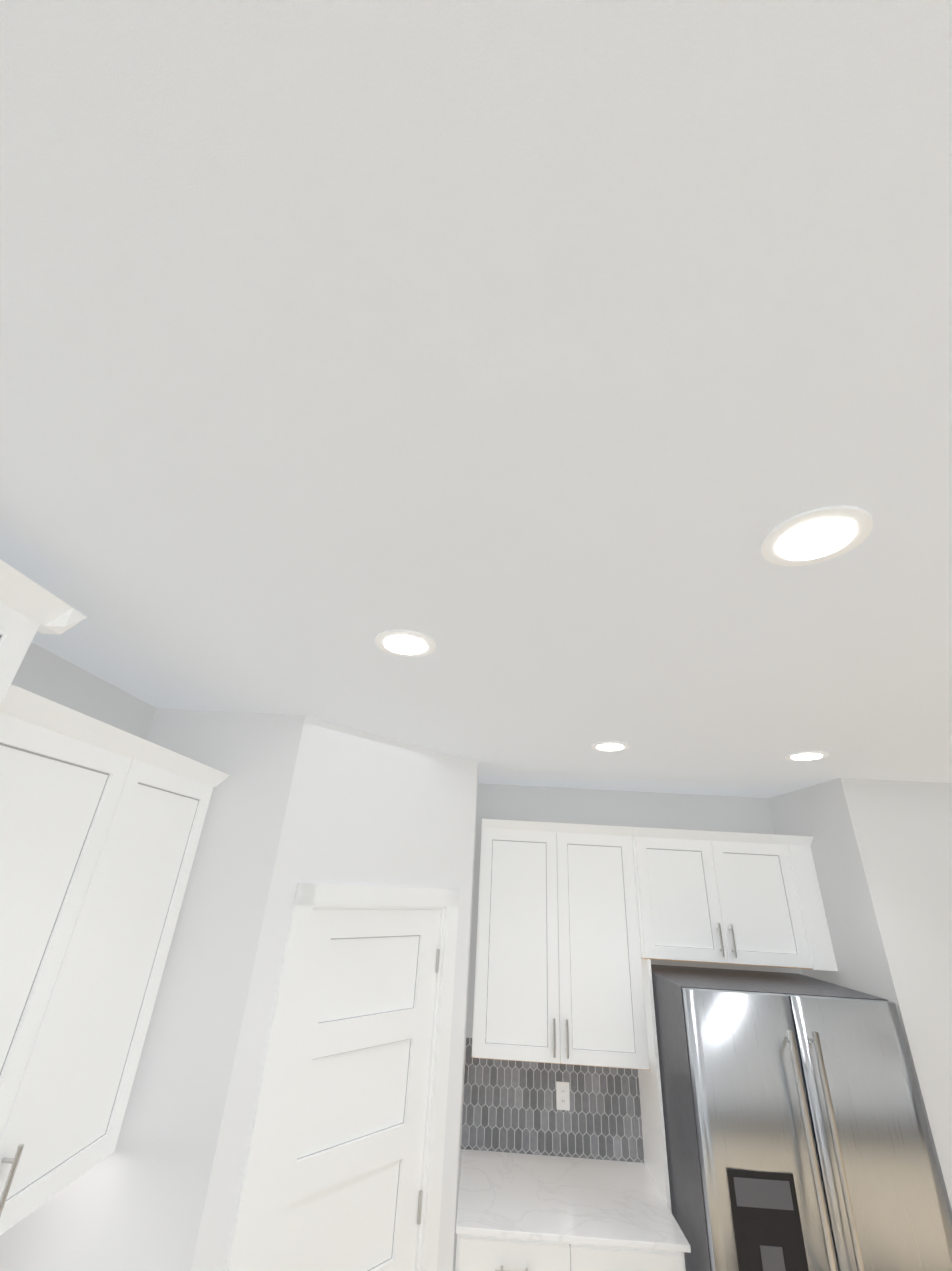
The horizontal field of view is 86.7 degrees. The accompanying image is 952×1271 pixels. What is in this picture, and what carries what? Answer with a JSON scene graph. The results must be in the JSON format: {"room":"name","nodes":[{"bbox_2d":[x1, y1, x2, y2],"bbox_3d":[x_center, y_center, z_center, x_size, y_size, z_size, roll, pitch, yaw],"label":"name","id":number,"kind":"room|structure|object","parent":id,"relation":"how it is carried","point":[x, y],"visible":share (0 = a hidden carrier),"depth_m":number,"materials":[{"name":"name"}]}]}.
{"room":"kitchen","nodes":[
{"label":"kitchen","id":0,"kind":"room"},
{"bbox_2d":[11,642,155,739],"bbox_3d":[-1.515,0.448,-0.696,0.120,2.740,8.080,2,-26,2],"label":"wall","id":1,"kind":"structure","parent":0,"point":[43,672],"depth_m":1.74,"materials":[{"name":"paint"}]},
{"bbox_2d":[0,559,86,705],"bbox_3d":[-1.165,0.149,0.624,0.458,0.854,0.836,2,-26,2],"label":"upper cabinet","id":2,"kind":"object","parent":1,"relation":"attached to","point":[29,608],"visible":1,"depth_m":1.06,"materials":[{"name":"white wood"}]},
{"bbox_2d":[0,685,229,1234],"bbox_3d":[-1.200,0.815,1.288,0.400,1.105,1.020,2,-26,2],"label":"upper cabinet","id":3,"kind":"object","parent":1,"relation":"attached to","point":[101,824],"visible":1,"depth_m":1.33,"materials":[{"name":"white wood"}]},
{"bbox_2d":[0,708,304,1270],"bbox_3d":[-1.107,1.579,1.585,0.640,2.740,0.120,2,-26,2],"label":"wall","id":4,"kind":"structure","parent":0,"point":[135,1200],"depth_m":1.64,"materials":[{"name":"white paint"}]},
{"bbox_2d":[191,715,477,1270],"bbox_3d":[-0.468,1.768,1.897,0.120,2.740,1.062,-20,-34,39],"label":"wall","id":5,"kind":"structure","parent":0,"point":[363,808],"depth_m":2.12,"materials":[{"name":"white paint"}]},
{"bbox_2d":[225,883,458,1270],"bbox_3d":[-0.465,2.045,1.745,0.170,2.110,0.855,-20,-34,39],"label":"door","id":6,"kind":"structure","parent":5,"relation":"attached to","point":[343,1169],"depth_m":1.88,"materials":[{"name":"white wood"}]},
{"bbox_2d":[453,772,478,1270],"bbox_3d":[-0.116,2.104,2.546,0.120,2.740,0.770,2,-26,2],"label":"wall","id":7,"kind":"structure","parent":0,"point":[460,1137],"depth_m":2.51,"materials":[{"name":"paint"}]},
{"bbox_2d":[0,0,951,797],"bbox_3d":[3.006,0.085,1.271,8.990,0.100,11.400,2,-26,2],"label":"ceiling","id":8,"kind":"structure","parent":0,"point":[546,376],"depth_m":0.64,"materials":[{"name":"paint"}]},
{"bbox_2d":[375,629,435,656],"bbox_3d":[-0.196,0.025,1.406,0.170,0.009,0.170,2,-26,2],"label":"recessed light","id":9,"kind":"object","parent":8,"relation":"in","point":[404,643],"visible":1,"depth_m":1.39,"materials":[{"name":"white plastic"}]},
{"bbox_2d":[591,741,629,750],"bbox_3d":[0.614,0.509,2.306,0.170,0.009,0.170,2,-26,2],"label":"recessed light","id":10,"kind":"object","parent":8,"relation":"in","point":[610,746],"visible":0.96,"depth_m":2.28,"materials":[{"name":"white plastic"}]},
{"bbox_2d":[785,751,828,760],"bbox_3d":[1.493,0.546,2.277,0.170,0.009,0.170,2,-26,2],"label":"recessed light","id":11,"kind":"object","parent":8,"relation":"in","point":[805,755],"visible":1,"depth_m":2.26,"materials":[{"name":"white plastic"}]},
{"bbox_2d":[760,505,872,565],"bbox_3d":[0.607,-0.173,0.903,0.170,0.009,0.170,2,-26,2],"label":"recessed light","id":12,"kind":"object","parent":8,"relation":"in","point":[815,536],"visible":1,"depth_m":0.89,"materials":[{"name":"white plastic"}]},
{"bbox_2d":[455,783,802,1266],"bbox_3d":[0.901,2.288,2.805,1.910,2.740,0.120,2,-26,2],"label":"wall","id":13,"kind":"structure","parent":0,"point":[632,809],"depth_m":3.29,"materials":[{"name":"paint"}]},
{"bbox_2d":[461,1038,643,1162],"bbox_3d":[0.399,2.444,2.667,0.930,0.457,0.004,2,-26,2],"label":"backsplash","id":14,"kind":"structure","parent":13,"relation":"attached to","point":[509,1106],"depth_m":2.64,"materials":[{"name":"tile"}]},
{"bbox_2d":[556,1081,569,1110],"bbox_3d":[0.460,2.433,2.663,0.070,0.115,0.008,2,-26,2],"label":"electrical outlet","id":15,"kind":"object","parent":14,"relation":"attached to","point":[562,1096],"visible":1,"depth_m":2.66,"materials":[{"name":"white plastic"}]},
{"bbox_2d":[472,819,649,1069],"bbox_3d":[0.442,1.656,2.824,0.868,1.105,0.400,2,-26,2],"label":"upper cabinet","id":16,"kind":"object","parent":13,"relation":"attached to","point":[558,975],"visible":0.98,"depth_m":2.67,"materials":[{"name":"white wood"}]},
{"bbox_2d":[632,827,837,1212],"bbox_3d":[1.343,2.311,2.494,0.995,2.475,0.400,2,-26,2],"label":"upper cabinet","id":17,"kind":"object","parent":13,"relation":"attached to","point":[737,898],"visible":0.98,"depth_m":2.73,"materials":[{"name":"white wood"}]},
{"bbox_2d":[769,782,878,996],"bbox_3d":[1.917,2.423,2.961,0.120,2.740,1.780,2,-26,2],"label":"wall","id":18,"kind":"structure","parent":0,"point":[807,811],"depth_m":2.69,"materials":[{"name":"paint"}]},
{"bbox_2d":[827,778,951,1223],"bbox_3d":[4.543,2.118,2.020,5.400,2.740,0.120,2,-26,2],"label":"wall","id":19,"kind":"structure","parent":0,"point":[896,838],"depth_m":2.40,"materials":[{"name":"paint"}]},
{"bbox_3d":[2.859,2.613,0.043,8.990,0.050,11.400,2,-26,2],"label":"floor","id":20,"kind":"structure","parent":0,"visible":0},
{"bbox_2d":[455,1149,690,1270],"bbox_3d":[0.360,2.916,2.070,0.920,0.915,0.654,2,-26,2],"label":"base cabinet","id":21,"kind":"object","parent":20,"relation":"on","point":[521,1212],"visible":1,"depth_m":2.09,"materials":[{"name":"white stone"}]},
{"bbox_2d":[651,964,951,1270],"bbox_3d":[1.328,2.509,2.124,0.905,1.755,0.812,2,-26,2],"label":"fridge","id":22,"kind":"object","parent":20,"relation":"on","point":[797,1137],"visible":1,"depth_m":2.02,"materials":[{"name":"silver metal"}]}
]}

